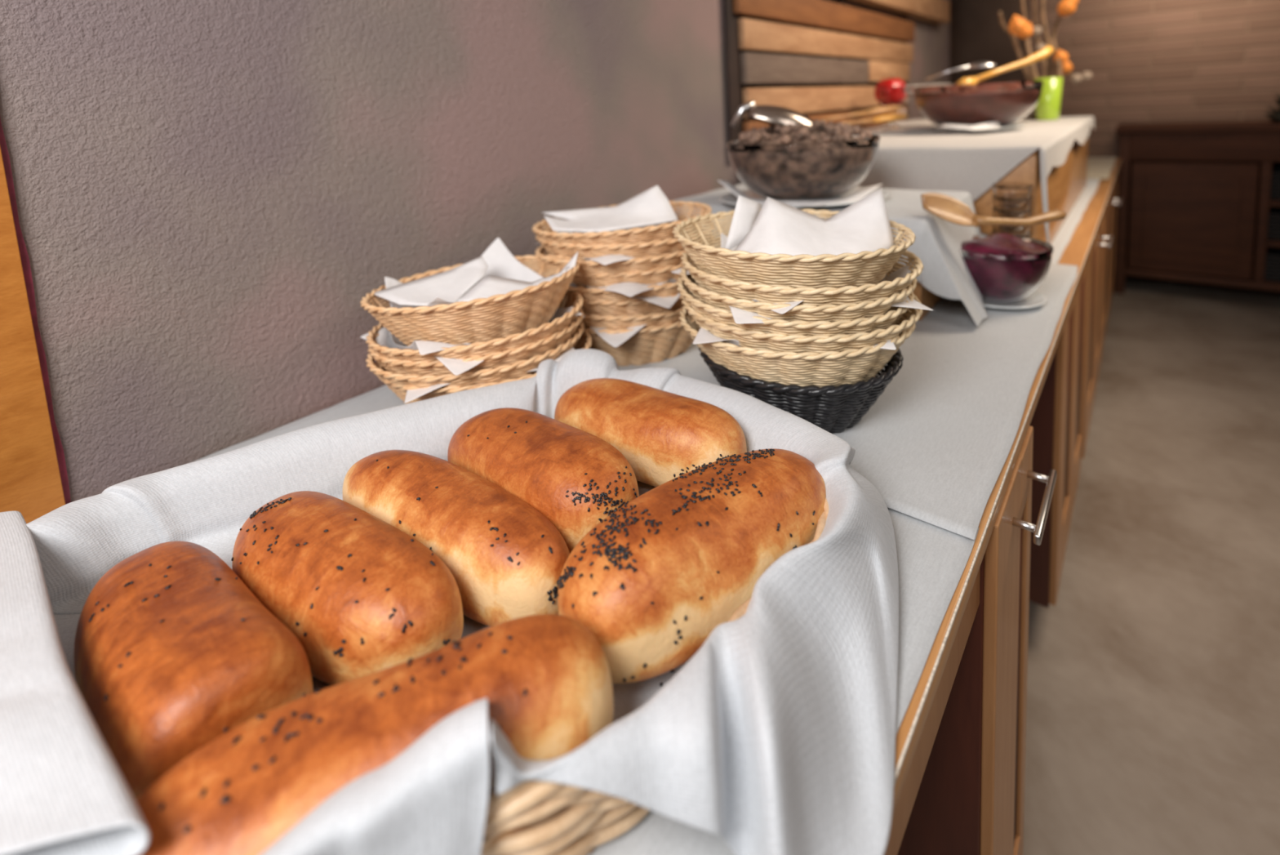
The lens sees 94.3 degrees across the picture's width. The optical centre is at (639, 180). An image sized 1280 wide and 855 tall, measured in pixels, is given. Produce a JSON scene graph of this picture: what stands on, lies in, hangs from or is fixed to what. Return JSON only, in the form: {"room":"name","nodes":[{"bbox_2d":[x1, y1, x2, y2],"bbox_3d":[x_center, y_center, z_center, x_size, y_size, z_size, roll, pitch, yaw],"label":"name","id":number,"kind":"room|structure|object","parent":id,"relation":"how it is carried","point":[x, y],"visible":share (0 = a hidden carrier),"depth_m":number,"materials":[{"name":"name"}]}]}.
{"room":"buffet restaurant","nodes":[
{"label":"buffet restaurant","id":0,"kind":"room"},
{"bbox_2d":[0,0,950,502],"bbox_3d":[-0.277,-0.199,1.215,0.150,2.700,6.520,3,9,40],"label":"wall","id":1,"kind":"structure","parent":0,"point":[211,195],"depth_m":0.84,"materials":[{"name":"paint"}]},
{"bbox_2d":[0,146,65,523],"bbox_3d":[-1.068,0.219,0.183,0.012,2.200,1.240,3,9,40],"label":"wood panel","id":2,"kind":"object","parent":1,"relation":"attached to","point":[31,483],"depth_m":0.64,"materials":[{"name":"orange wood"}]},
{"bbox_2d":[0,117,71,504],"bbox_3d":[-0.668,0.141,0.655,0.004,2.200,0.006,3,9,40],"label":"trim","id":3,"kind":"structure","parent":1,"relation":"attached to","point":[23,251],"depth_m":0.65,"materials":[{"name":"red paint"}]},
{"bbox_2d":[724,0,950,141],"bbox_3d":[0.988,-0.524,2.513,0.069,0.660,2.250,3,9,40],"label":"wood panel","id":4,"kind":"object","parent":1,"relation":"attached to","point":[814,59],"visible":0.73,"depth_m":2.09,"materials":[{"name":"brown wood"}]},
{"bbox_2d":[1022,275,1279,854],"bbox_3d":[1.327,1.167,0.848,7.000,0.100,7.700,3,9,40],"label":"floor","id":5,"kind":"structure","parent":0,"point":[1153,711],"depth_m":1.46,"materials":[{"name":"concrete"}]},
{"bbox_2d":[897,425,1056,854],"bbox_3d":[0.173,0.742,1.009,0.846,0.833,0.253,3,9,40],"label":"base cabinet","id":6,"kind":"object","parent":5,"relation":"on","point":[970,798],"visible":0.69,"depth_m":0.68,"materials":[{"name":"brown wood"}]},
{"bbox_2d":[1029,258,1088,607],"bbox_3d":[0.834,0.609,1.816,0.798,0.833,0.660,3,9,40],"label":"base cabinet","id":7,"kind":"object","parent":5,"relation":"on","point":[1056,421],"visible":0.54,"depth_m":1.35,"materials":[{"name":"brown wood"}]},
{"bbox_2d":[1080,209,1112,458],"bbox_3d":[1.350,0.513,2.380,0.846,0.833,0.800,3,9,40],"label":"base cabinet","id":8,"kind":"object","parent":5,"relation":"on","point":[1095,259],"visible":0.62,"depth_m":2.05,"materials":[{"name":"brown wood"}]},
{"bbox_2d":[1099,175,1122,364],"bbox_3d":[2.003,0.387,3.140,0.846,0.833,1.180,3,9,40],"label":"base cabinet","id":9,"kind":"object","parent":5,"relation":"on","point":[1111,207],"visible":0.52,"depth_m":2.83,"materials":[{"name":"brown wood"}]},
{"bbox_2d":[884,157,1121,854],"bbox_3d":[0.700,0.250,1.633,0.822,0.118,5.300,3,9,40],"label":"countertop","id":10,"kind":"structure","parent":9,"relation":"on","point":[915,737],"depth_m":0.52,"materials":[{"name":"brown wood"}]},
{"bbox_2d":[192,384,978,854],"bbox_3d":[-0.465,0.415,0.269,0.813,0.004,1.500,3,9,40],"label":"tablecloth","id":11,"kind":"object","parent":10,"relation":"on","point":[932,560],"visible":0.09,"depth_m":0.50,"materials":[{"name":"fabric"}]},
{"bbox_2d":[377,329,591,404],"bbox_3d":[-0.224,0.290,0.886,0.310,0.084,0.254,-5,7,-12],"label":"bread basket","id":12,"kind":"object","parent":11,"relation":"on","point":[586,342],"visible":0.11,"depth_m":0.77,"materials":[{"name":"beige wicker"}]},
{"bbox_2d":[365,320,583,400],"bbox_3d":[-0.235,0.272,0.880,0.310,0.088,0.254,-5,7,-14],"label":"bread basket","id":13,"kind":"object","parent":12,"relation":"on","point":[517,369],"visible":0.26,"depth_m":0.77,"materials":[{"name":"wicker"}]},
{"bbox_2d":[367,302,583,375],"bbox_3d":[-0.236,0.253,0.885,0.309,0.093,0.254,-4,7,-10],"label":"bread basket","id":14,"kind":"object","parent":13,"relation":"on","point":[510,356],"visible":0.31,"depth_m":0.78,"materials":[{"name":"wicker"}]},
{"bbox_2d":[360,315,585,374],"bbox_3d":[-0.241,0.251,0.881,0.238,0.084,0.228,2,8,37],"label":"paper napkin","id":15,"kind":"object","parent":14,"relation":"in","point":[457,366],"visible":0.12,"depth_m":0.76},
{"bbox_2d":[365,291,583,370],"bbox_3d":[-0.235,0.235,0.877,0.309,0.098,0.254,-5,7,-11],"label":"bread basket","id":16,"kind":"object","parent":14,"relation":"on","point":[517,340],"visible":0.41,"depth_m":0.77,"materials":[{"name":"wicker"}]},
{"bbox_2d":[389,306,582,355],"bbox_3d":[-0.239,0.230,0.887,0.234,0.085,0.231,-8,8,-33],"label":"paper napkin","id":17,"kind":"object","parent":16,"relation":"in","point":[424,347],"visible":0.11,"depth_m":0.77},
{"bbox_2d":[360,254,579,346],"bbox_3d":[-0.241,0.183,0.875,0.309,0.099,0.254,-5,7,-15],"label":"bread basket","id":18,"kind":"object","parent":17,"relation":"on","point":[517,311],"visible":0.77,"depth_m":0.78,"materials":[{"name":"wicker"}]},
{"bbox_2d":[384,237,567,318],"bbox_3d":[-0.240,0.168,0.878,0.220,0.114,0.206,-8,8,-37],"label":"paper napkin","id":19,"kind":"object","parent":18,"relation":"in","point":[500,262],"visible":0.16,"depth_m":0.97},
{"bbox_2d":[373,256,488,306],"bbox_3d":[-0.288,0.144,0.866,0.160,0.035,0.143,3,9,40],"label":"paper napkin","id":20,"kind":"object","parent":19,"relation":"on","point":[451,285],"visible":0.89,"depth_m":0.86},
{"bbox_2d":[456,251,577,302],"bbox_3d":[-0.172,0.139,0.838,0.179,0.045,0.078,-4,7,-10],"label":"paper napkin","id":21,"kind":"object","parent":19,"relation":"on","point":[490,286],"visible":0.64,"depth_m":0.85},
{"bbox_2d":[404,346,575,402],"bbox_3d":[-0.224,0.285,0.878,0.238,0.087,0.228,-6,7,-19],"label":"paper napkin","id":22,"kind":"object","parent":12,"relation":"in","point":[411,394],"visible":0.16,"depth_m":0.76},
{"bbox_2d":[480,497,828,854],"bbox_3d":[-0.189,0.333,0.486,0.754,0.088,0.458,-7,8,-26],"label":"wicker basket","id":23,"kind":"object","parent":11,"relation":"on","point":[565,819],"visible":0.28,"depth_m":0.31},
{"bbox_2d":[0,348,898,854],"bbox_3d":[-0.214,0.316,0.456,0.925,0.126,0.556,-6,8,-26],"label":"liner","id":24,"kind":"object","parent":23,"relation":"in","point":[777,735],"visible":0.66,"depth_m":0.36,"materials":[{"name":"fabric"}]},
{"bbox_2d":[73,540,313,799],"bbox_3d":[-0.331,0.326,0.420,0.260,0.099,0.101,2,9,39],"label":"bread loaf","id":25,"kind":"object","parent":24,"relation":"on","point":[173,652],"visible":0.8,"depth_m":0.36,"materials":[{"name":"food"}]},
{"bbox_2d":[231,490,463,684],"bbox_3d":[-0.251,0.320,0.482,0.272,0.088,0.106,2,8,36],"label":"bread loaf","id":26,"kind":"object","parent":24,"relation":"on","point":[361,596],"visible":0.91,"depth_m":0.43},
{"bbox_2d":[134,613,613,854],"bbox_3d":[-0.141,0.315,0.322,0.262,0.082,0.096,-6,7,-24],"label":"bread loaf","id":27,"kind":"object","parent":24,"relation":"on","point":[545,679],"visible":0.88,"depth_m":0.31,"materials":[{"name":"food"}]},
{"bbox_2d":[342,449,569,626],"bbox_3d":[-0.177,0.311,0.544,0.292,0.078,0.094,2,8,36],"label":"bread loaf","id":28,"kind":"object","parent":24,"relation":"on","point":[506,560],"visible":0.84,"depth_m":0.49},
{"bbox_2d":[447,407,639,553],"bbox_3d":[-0.105,0.293,0.607,0.257,0.091,0.116,3,9,43],"label":"bread loaf","id":29,"kind":"object","parent":24,"relation":"on","point":[573,477],"visible":0.78,"depth_m":0.55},
{"bbox_2d":[554,377,746,486],"bbox_3d":[0.001,0.281,0.675,0.258,0.090,0.114,2,9,40],"label":"bread loaf","id":30,"kind":"object","parent":24,"relation":"on","point":[664,436],"visible":0.62,"depth_m":0.62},
{"bbox_2d":[556,448,826,683],"bbox_3d":[0.057,0.293,0.490,0.275,0.094,0.120,-8,9,-38],"label":"bread loaf","id":31,"kind":"object","parent":24,"relation":"on","point":[651,580],"visible":0.98,"depth_m":0.43,"materials":[{"name":"food"}]},
{"bbox_2d":[617,262,1078,540],"bbox_3d":[0.354,0.252,1.222,0.813,0.005,1.085,3,9,40],"label":"tablecloth","id":32,"kind":"object","parent":10,"relation":"on","point":[935,445],"visible":0.17,"depth_m":0.79,"materials":[{"name":"fabric"}]},
{"bbox_2d":[574,317,699,365],"bbox_3d":[-0.016,0.257,1.047,0.310,0.084,0.254,-4,7,-3],"label":"bread basket","id":33,"kind":"object","parent":32,"relation":"on","point":[654,344],"visible":0.25,"depth_m":0.95,"materials":[{"name":"wicker"}]},
{"bbox_2d":[589,324,646,346],"bbox_3d":[-0.021,0.252,1.046,0.249,0.084,0.241,-9,9,-38],"label":"paper napkin","id":34,"kind":"object","parent":33,"relation":"in","point":[615,340],"visible":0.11,"depth_m":0.91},
{"bbox_2d":[582,308,692,329],"bbox_3d":[-0.016,0.235,1.042,0.310,0.088,0.254,-4,7,-4],"label":"bread basket","id":35,"kind":"object","parent":33,"relation":"on","point":[609,322],"visible":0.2,"depth_m":0.92,"materials":[{"name":"wicker"}]},
{"bbox_2d":[559,294,684,315],"bbox_3d":[-0.018,0.212,1.046,0.310,0.088,0.254,-3,7,-2],"label":"bread basket","id":36,"kind":"object","parent":35,"relation":"on","point":[634,307],"visible":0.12,"depth_m":0.93,"materials":[{"name":"wicker"}]},
{"bbox_2d":[543,276,679,315],"bbox_3d":[-0.019,0.191,1.034,0.310,0.084,0.254,-4,7,-6],"label":"bread basket","id":37,"kind":"object","parent":36,"relation":"on","point":[668,289],"visible":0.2,"depth_m":0.92,"materials":[{"name":"wicker"}]},
{"bbox_2d":[537,270,677,296],"bbox_3d":[-0.023,0.186,1.033,0.250,0.084,0.240,3,9,40],"label":"paper napkin","id":38,"kind":"object","parent":37,"relation":"in","point":[629,289],"visible":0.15,"depth_m":0.90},
{"bbox_2d":[537,253,684,287],"bbox_3d":[-0.023,0.167,1.042,0.310,0.087,0.254,-3,7,0],"label":"bread basket","id":39,"kind":"object","parent":37,"relation":"on","point":[657,275],"visible":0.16,"depth_m":0.93,"materials":[{"name":"wicker"}]},
{"bbox_2d":[534,229,714,287],"bbox_3d":[-0.024,0.146,1.029,0.310,0.088,0.254,-3,7,0],"label":"bread basket","id":40,"kind":"object","parent":39,"relation":"on","point":[649,263],"visible":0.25,"depth_m":0.92,"materials":[{"name":"wicker"}]},
{"bbox_2d":[534,238,709,265],"bbox_3d":[-0.019,0.140,1.036,0.249,0.083,0.241,-8,8,-33],"label":"paper napkin","id":41,"kind":"object","parent":40,"relation":"in","point":[608,259],"visible":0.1,"depth_m":0.90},
{"bbox_2d":[535,215,714,271],"bbox_3d":[-0.024,0.123,1.034,0.310,0.085,0.254,-3,7,1],"label":"bread basket","id":42,"kind":"object","parent":41,"relation":"on","point":[641,249],"visible":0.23,"depth_m":0.92,"materials":[{"name":"wicker"}]},
{"bbox_2d":[532,200,711,257],"bbox_3d":[-0.028,0.101,1.028,0.309,0.095,0.254,-4,7,-8],"label":"bread basket","id":43,"kind":"object","parent":42,"relation":"on","point":[648,233],"visible":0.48,"depth_m":0.92,"materials":[{"name":"wicker"}]},
{"bbox_2d":[554,216,688,244],"bbox_3d":[-0.033,0.098,1.025,0.216,0.089,0.192,-5,7,-14],"label":"paper napkin","id":44,"kind":"object","parent":43,"relation":"in","point":[655,224],"visible":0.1,"depth_m":1.07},
{"bbox_2d":[541,185,678,231],"bbox_3d":[-0.054,0.046,0.991,0.231,0.057,0.121,-4,7,-4],"label":"paper napkin","id":45,"kind":"object","parent":44,"relation":"on","point":[651,206],"visible":1,"depth_m":1.01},
{"bbox_2d":[630,293,680,308],"bbox_3d":[-0.014,0.207,1.044,0.248,0.083,0.241,0,7,24],"label":"paper napkin","id":46,"kind":"object","parent":36,"relation":"in","point":[667,302],"visible":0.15,"depth_m":0.91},
{"bbox_2d":[697,347,903,433],"bbox_3d":[0.213,0.266,0.810,0.267,0.089,0.255,4,10,45],"label":"bread basket","id":47,"kind":"object","parent":32,"relation":"on","point":[833,409],"visible":0.39,"depth_m":0.70,"materials":[{"name":"black wicker"}]},
{"bbox_2d":[679,306,915,386],"bbox_3d":[0.206,0.217,0.808,0.309,0.091,0.289,2,8,36],"label":"bread basket","id":48,"kind":"object","parent":47,"relation":"on","point":[850,366],"visible":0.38,"depth_m":0.69,"materials":[{"name":"wicker"}]},
{"bbox_2d":[693,327,896,349],"bbox_3d":[0.207,0.214,0.804,0.240,0.081,0.231,-1,7,15],"label":"paper napkin","id":49,"kind":"object","parent":48,"relation":"in","point":[704,335],"visible":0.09,"depth_m":0.72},
{"bbox_2d":[681,294,923,353],"bbox_3d":[0.211,0.196,0.803,0.309,0.084,0.289,1,8,33],"label":"bread basket","id":50,"kind":"object","parent":48,"relation":"on","point":[757,340],"visible":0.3,"depth_m":0.68,"materials":[{"name":"beige wicker"}]},
{"bbox_2d":[675,275,915,336],"bbox_3d":[0.202,0.177,0.802,0.289,0.088,0.309,-9,9,-42],"label":"bread basket","id":51,"kind":"object","parent":50,"relation":"on","point":[891,317],"visible":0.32,"depth_m":0.67,"materials":[{"name":"beige wicker"}]},
{"bbox_2d":[679,260,917,322],"bbox_3d":[0.205,0.160,0.800,0.289,0.084,0.309,-8,8,-34],"label":"bread basket","id":52,"kind":"object","parent":51,"relation":"on","point":[865,308],"visible":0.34,"depth_m":0.67,"materials":[{"name":"beige wicker"}]},
{"bbox_2d":[671,262,913,313],"bbox_3d":[0.203,0.155,0.799,0.235,0.084,0.237,-7,8,-28],"label":"paper napkin","id":53,"kind":"object","parent":52,"relation":"in","point":[902,272],"visible":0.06,"depth_m":0.76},
{"bbox_2d":[680,238,923,306],"bbox_3d":[0.209,0.140,0.796,0.309,0.086,0.289,1,8,31],"label":"bread basket","id":54,"kind":"object","parent":52,"relation":"on","point":[711,282],"visible":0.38,"depth_m":0.67,"materials":[{"name":"beige wicker"}]},
{"bbox_2d":[672,208,915,288],"bbox_3d":[0.198,0.103,0.793,0.309,0.089,0.289,2,8,35],"label":"bread basket","id":55,"kind":"object","parent":54,"relation":"on","point":[865,267],"visible":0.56,"depth_m":0.68,"materials":[{"name":"beige wicker"}]},
{"bbox_2d":[720,232,737,250],"bbox_3d":[0.211,0.105,0.791,0.196,0.072,0.195,-3,7,-2],"label":"paper napkin","id":56,"kind":"object","parent":55,"relation":"in","point":[723,237],"visible":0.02,"depth_m":0.87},
{"bbox_2d":[724,187,894,256],"bbox_3d":[0.213,0.062,0.752,0.216,0.081,0.142,-2,7,12],"label":"paper napkin","id":57,"kind":"object","parent":56,"relation":"on","point":[779,227],"visible":0.69,"depth_m":0.76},
{"bbox_2d":[728,296,933,324],"bbox_3d":[0.211,0.173,0.790,0.238,0.083,0.236,-4,7,-5],"label":"paper napkin","id":58,"kind":"object","parent":51,"relation":"in","point":[740,316],"visible":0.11,"depth_m":0.68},
{"bbox_2d":[911,281,942,319],"bbox_3d":[0.410,0.135,1.388,0.555,0.189,0.335,3,9,40],"label":"wooden riser","id":59,"kind":"object","parent":32,"relation":"on","point":[927,298],"visible":0.12,"depth_m":1.11,"materials":[{"name":"brown wood"}]},
{"bbox_2d":[671,183,987,326],"bbox_3d":[0.437,0.132,1.349,0.660,0.184,0.385,3,9,40],"label":"cloth","id":60,"kind":"object","parent":59,"relation":"on","point":[938,242],"visible":0.32,"depth_m":1.08,"materials":[{"name":"fabric"}]},
{"bbox_2d":[718,186,888,208],"bbox_3d":[0.358,0.040,1.314,0.368,0.015,0.287,-3,7,0],"label":"platter","id":61,"kind":"object","parent":60,"relation":"on","point":[730,198],"visible":0.31,"depth_m":1.33,"materials":[{"name":"white ceramic"}]},
{"bbox_2d":[717,179,882,205],"bbox_3d":[0.351,0.015,1.300,0.278,0.054,0.251,3,9,40],"label":"paper napkin","id":62,"kind":"object","parent":61,"relation":"on","point":[860,194],"visible":0.8,"depth_m":1.24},
{"bbox_2d":[725,133,879,201],"bbox_3d":[0.355,-0.025,1.307,0.323,0.130,0.323,3,9,40],"label":"glass bowl","id":63,"kind":"object","parent":61,"relation":"on","point":[824,171],"visible":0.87,"depth_m":1.18,"materials":[{"name":"white"}]},
{"bbox_2d":[736,126,863,145],"bbox_3d":[0.354,-0.042,1.305,0.310,0.156,0.310,3,9,40],"label":"cereal","id":64,"kind":"object","parent":63,"relation":"in","point":[773,140],"visible":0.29,"depth_m":1.22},
{"bbox_2d":[730,100,813,128],"bbox_3d":[0.300,-0.129,1.291,0.207,0.095,0.093,-3,7,-1],"label":"scoop","id":65,"kind":"object","parent":64,"relation":"on","point":[780,116],"visible":0.7,"depth_m":1.26,"materials":[{"name":"metal"}]},
{"bbox_2d":[744,104,813,126],"bbox_3d":[0.317,-0.124,1.292,0.172,0.085,0.093,-3,7,0],"label":"bowl","id":66,"kind":"object","parent":65,"relation":"on","point":[780,116],"depth_m":1.26,"materials":[{"name":"metal"}]},
{"bbox_2d":[737,119,872,145],"bbox_3d":[0.354,-0.109,1.298,0.290,0.048,0.283,3,9,40],"label":"crumble pieces","id":67,"kind":"object","parent":64,"relation":"on","point":[753,135],"visible":0.94,"depth_m":1.22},
{"bbox_2d":[959,290,1047,308],"bbox_3d":[0.703,0.231,1.175,0.170,0.015,0.170,3,9,40],"label":"saucer","id":68,"kind":"object","parent":32,"relation":"on","point":[1037,298],"visible":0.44,"depth_m":1.13,"materials":[{"name":"white ceramic"}]},
{"bbox_2d":[959,233,1053,302],"bbox_3d":[0.700,0.177,1.169,0.186,0.108,0.186,3,9,40],"label":"glass bowl","id":69,"kind":"object","parent":68,"relation":"on","point":[998,278],"visible":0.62,"depth_m":1.10,"materials":[{"name":"white"}]},
{"bbox_2d":[920,192,1066,227],"bbox_3d":[0.649,0.052,1.079,0.275,0.069,0.052,-4,7,-3],"label":"wooden spoon","id":70,"kind":"object","parent":69,"relation":"on","point":[948,208],"visible":1,"depth_m":1.08,"materials":[{"name":"brown wood"}]},
{"bbox_2d":[960,232,1048,254],"bbox_3d":[0.699,0.170,1.168,0.174,0.116,0.174,3,9,40],"label":"salad","id":71,"kind":"object","parent":69,"relation":"in","point":[1002,243],"visible":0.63,"depth_m":1.14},
{"bbox_3d":[0.825,0.189,1.322,0.076,0.050,0.076,3,9,40],"label":"glass","id":72,"kind":"object","parent":32,"relation":"on","visible":0},
{"bbox_3d":[0.824,0.163,1.319,0.076,0.050,0.076,3,9,40],"label":"glass","id":73,"kind":"object","parent":72,"relation":"on","visible":0},
{"bbox_2d":[991,229,1031,237],"bbox_3d":[0.823,0.137,1.316,0.076,0.050,0.076,3,9,40],"label":"glass","id":74,"kind":"object","parent":73,"relation":"on","point":[1027,235],"visible":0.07,"depth_m":1.28,"materials":[{"name":"white"}]},
{"bbox_2d":[992,225,1031,234],"bbox_3d":[0.821,0.111,1.313,0.076,0.050,0.076,3,9,40],"label":"glass","id":75,"kind":"object","parent":74,"relation":"on","point":[998,228],"visible":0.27,"depth_m":1.28,"materials":[{"name":"white"}]},
{"bbox_2d":[991,206,1032,218],"bbox_3d":[0.820,0.086,1.310,0.076,0.050,0.076,3,9,40],"label":"glass","id":76,"kind":"object","parent":75,"relation":"on","point":[996,212],"visible":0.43,"depth_m":1.28,"materials":[{"name":"white"}]},
{"bbox_2d":[991,195,1032,210],"bbox_3d":[0.818,0.060,1.307,0.076,0.050,0.076,3,9,40],"label":"glass","id":77,"kind":"object","parent":76,"relation":"on","point":[1006,204],"visible":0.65,"depth_m":1.28,"materials":[{"name":"white"}]},
{"bbox_2d":[991,182,1032,198],"bbox_3d":[0.817,0.034,1.304,0.076,0.050,0.076,3,9,40],"label":"glass","id":78,"kind":"object","parent":77,"relation":"on","point":[1002,189],"visible":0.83,"depth_m":1.28,"materials":[{"name":"white"}]},
{"bbox_2d":[1050,178,1101,263],"bbox_3d":[1.214,0.085,2.254,0.772,0.004,1.660,3,9,40],"label":"tablecloth","id":79,"kind":"object","parent":10,"relation":"on","point":[1063,237],"visible":0.05,"depth_m":1.84,"materials":[{"name":"fabric"}]},
{"bbox_2d":[973,137,1088,244],"bbox_3d":[1.107,-0.037,2.105,0.675,0.284,1.490,3,9,40],"label":"wooden riser","id":80,"kind":"object","parent":79,"relation":"on","point":[1066,182],"visible":0.23,"depth_m":1.54,"materials":[{"name":"brown wood"}]},
{"bbox_2d":[852,115,1094,244],"bbox_3d":[1.109,-0.061,2.088,0.712,0.240,1.518,3,9,40],"label":"cloth","id":81,"kind":"object","parent":80,"relation":"on","point":[971,162],"visible":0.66,"depth_m":1.46,"materials":[{"name":"fabric"}]},
{"bbox_2d":[870,127,946,133],"bbox_3d":[0.892,-0.168,2.037,0.312,0.009,0.192,-3,7,0],"label":"tray","id":82,"kind":"object","parent":81,"relation":"on","point":[901,131],"visible":0.71,"depth_m":2.04,"materials":[{"name":"white ceramic"}]},
{"bbox_2d":[842,113,909,124],"bbox_3d":[0.778,-0.205,2.010,0.326,0.029,0.062,-6,7,-22],"label":"wooden spatula","id":83,"kind":"object","parent":82,"relation":"on","point":[895,117],"visible":0.94,"depth_m":2.01,"materials":[{"name":"brown wood"}]},
{"bbox_2d":[818,105,902,121],"bbox_3d":[0.760,-0.231,2.040,0.346,0.039,0.062,-6,7,-21],"label":"wooden spatula","id":84,"kind":"object","parent":83,"relation":"on","point":[888,108],"visible":0.98,"depth_m":2.04,"materials":[{"name":"brown wood"}]},
{"bbox_2d":[878,83,955,128],"bbox_3d":[1.029,-0.273,2.216,0.264,0.159,0.264,3,9,40],"label":"glass bowl","id":85,"kind":"object","parent":81,"relation":"on","point":[900,95],"visible":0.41,"depth_m":2.13,"materials":[{"name":"clear"}]},
{"bbox_2d":[880,122,898,129],"bbox_3d":[0.955,-0.241,2.261,0.072,0.094,0.072,3,9,40],"label":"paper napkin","id":86,"kind":"object","parent":85,"relation":"in","point":[890,126],"visible":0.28,"depth_m":2.25,"materials":[{"name":"white"}]},
{"bbox_2d":[874,73,906,102],"bbox_3d":[0.952,-0.340,2.248,0.114,0.127,0.116,3,9,40],"label":"fruit","id":87,"kind":"object","parent":85,"relation":"in","point":[891,82],"visible":0.44,"depth_m":2.22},
{"bbox_2d":[927,123,1026,132],"bbox_3d":[1.074,-0.166,1.903,0.276,0.015,0.276,3,9,40],"label":"plate","id":88,"kind":"object","parent":81,"relation":"on","point":[1014,125],"visible":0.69,"depth_m":1.83,"materials":[{"name":"white ceramic"}]},
{"bbox_2d":[937,121,999,130],"bbox_3d":[0.986,-0.158,1.753,0.176,0.024,0.087,-2,7,7],"label":"paper napkin","id":89,"kind":"object","parent":88,"relation":"on","point":[993,125],"visible":1,"depth_m":1.75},
{"bbox_2d":[913,80,1043,128],"bbox_3d":[1.070,-0.235,1.895,0.358,0.137,0.358,3,9,40],"label":"glass bowl","id":90,"kind":"object","parent":88,"relation":"on","point":[1007,104],"visible":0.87,"depth_m":1.76,"materials":[{"name":"red"}]},
{"bbox_2d":[925,61,995,81],"bbox_3d":[1.099,-0.373,2.037,0.211,0.055,0.063,1,8,32],"label":"ladle","id":91,"kind":"object","parent":90,"relation":"on","point":[983,64],"visible":1,"depth_m":2.02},
{"bbox_2d":[968,61,995,68],"bbox_3d":[1.151,-0.390,2.002,0.088,0.020,0.064,3,9,40],"label":"spoon bowl","id":92,"kind":"object","parent":91,"relation":"on","point":[983,64],"depth_m":1.98,"materials":[{"name":"metal"}]},
{"bbox_3d":[1.070,-0.239,1.894,0.345,0.136,0.345,3,9,40],"label":"chocolate mousse","id":93,"kind":"object","parent":90,"relation":"in","visible":0},
{"bbox_2d":[955,45,1053,85],"bbox_3d":[1.161,-0.353,1.891,0.331,0.134,0.044,-4,7,-9],"label":"spoon","id":94,"kind":"object","parent":93,"relation":"on","point":[1044,53],"visible":0.84,"depth_m":1.89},
{"bbox_2d":[998,0,1092,119],"bbox_3d":[1.613,-0.557,2.373,0.385,0.621,0.142,-4,7,-6],"label":"dried flowers","id":95,"kind":"object","parent":81,"relation":"on","point":[1018,26],"visible":0.72,"depth_m":2.37,"materials":[{"name":"orange plant"}]},
{"bbox_2d":[1034,76,1062,119],"bbox_3d":[1.575,-0.314,2.292,0.092,0.161,0.092,3,9,40],"label":"vase","id":96,"kind":"object","parent":81,"relation":"on","point":[1048,107],"visible":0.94,"depth_m":2.26,"materials":[{"name":"green glass"}]},
{"bbox_2d":[1086,156,1117,178],"bbox_3d":[2.070,-0.082,3.231,0.797,0.005,1.000,3,9,40],"label":"tablecloth","id":97,"kind":"object","parent":10,"relation":"on","point":[1098,167],"visible":0.23,"depth_m":3.00,"materials":[{"name":"beige fabric"}]},
{"bbox_2d":[1113,120,1279,293],"bbox_3d":[3.560,0.189,3.285,1.465,1.020,0.440,3,9,40],"label":"sideboard","id":98,"kind":"object","parent":5,"relation":"on","point":[1188,190],"visible":0.97,"depth_m":3.36,"materials":[{"name":"brown wood"}]},
{"bbox_2d":[1124,255,1279,291],"bbox_3d":[3.576,0.557,3.323,1.325,0.040,0.384,3,9,40],"label":"shelf","id":99,"kind":"object","parent":98,"relation":"attached to","point":[1207,278],"depth_m":3.39,"materials":[{"name":"brown wood"}]},
{"bbox_2d":[1251,246,1279,282],"bbox_3d":[3.594,0.464,3.288,0.331,0.149,0.303,3,9,40],"label":"storage basket","id":100,"kind":"object","parent":98,"relation":"on","point":[1272,273],"visible":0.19,"depth_m":3.23,"materials":[{"name":"wicker"}]},
{"bbox_2d":[1253,206,1279,239],"bbox_3d":[3.581,0.235,3.261,0.331,0.149,0.303,3,9,40],"label":"storage basket","id":101,"kind":"object","parent":98,"relation":"on","point":[1273,226],"visible":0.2,"depth_m":3.21,"materials":[{"name":"wicker"}]},
{"bbox_2d":[1257,166,1279,199],"bbox_3d":[3.569,0.017,3.236,0.331,0.149,0.303,3,9,40],"label":"storage basket","id":102,"kind":"object","parent":98,"relation":"on","point":[1275,180],"visible":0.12,"depth_m":3.19,"materials":[{"name":"wicker"}]},
{"bbox_2d":[1259,92,1279,123],"bbox_3d":[3.493,-0.400,3.158,0.303,0.182,0.287,3,9,40],"label":"potted plant","id":103,"kind":"object","parent":98,"relation":"on","point":[1274,117],"visible":1,"depth_m":3.19,"materials":[{"name":"green plant"}]},
{"bbox_2d":[1264,112,1279,123],"bbox_3d":[3.500,-0.337,3.182,0.220,0.052,0.220,3,9,40],"label":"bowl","id":104,"kind":"object","parent":103,"relation":"on","point":[1274,117],"depth_m":3.19,"materials":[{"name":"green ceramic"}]},
{"bbox_2d":[1266,239,1279,247],"bbox_3d":[3.787,0.334,3.107,0.740,0.030,0.380,3,9,40],"label":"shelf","id":105,"kind":"object","parent":98,"relation":"attached to","point":[1273,243],"depth_m":3.19,"materials":[{"name":"brown wood"}]},
{"bbox_2d":[1026,0,1279,293],"bbox_3d":[3.657,-0.688,3.487,7.000,2.700,0.150,3,9,40],"label":"wall","id":106,"kind":"structure","parent":0,"point":[1148,60],"depth_m":3.71,"materials":[{"name":"wood"}]},
{"bbox_2d":[949,0,1028,118],"bbox_3d":[1.835,-0.749,4.863,2.240,2.700,0.120,3,9,40],"label":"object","id":107,"kind":"structure","parent":106,"relation":"attached to","point":[977,34],"depth_m":4.22,"materials":[{"name":"brown paint"}]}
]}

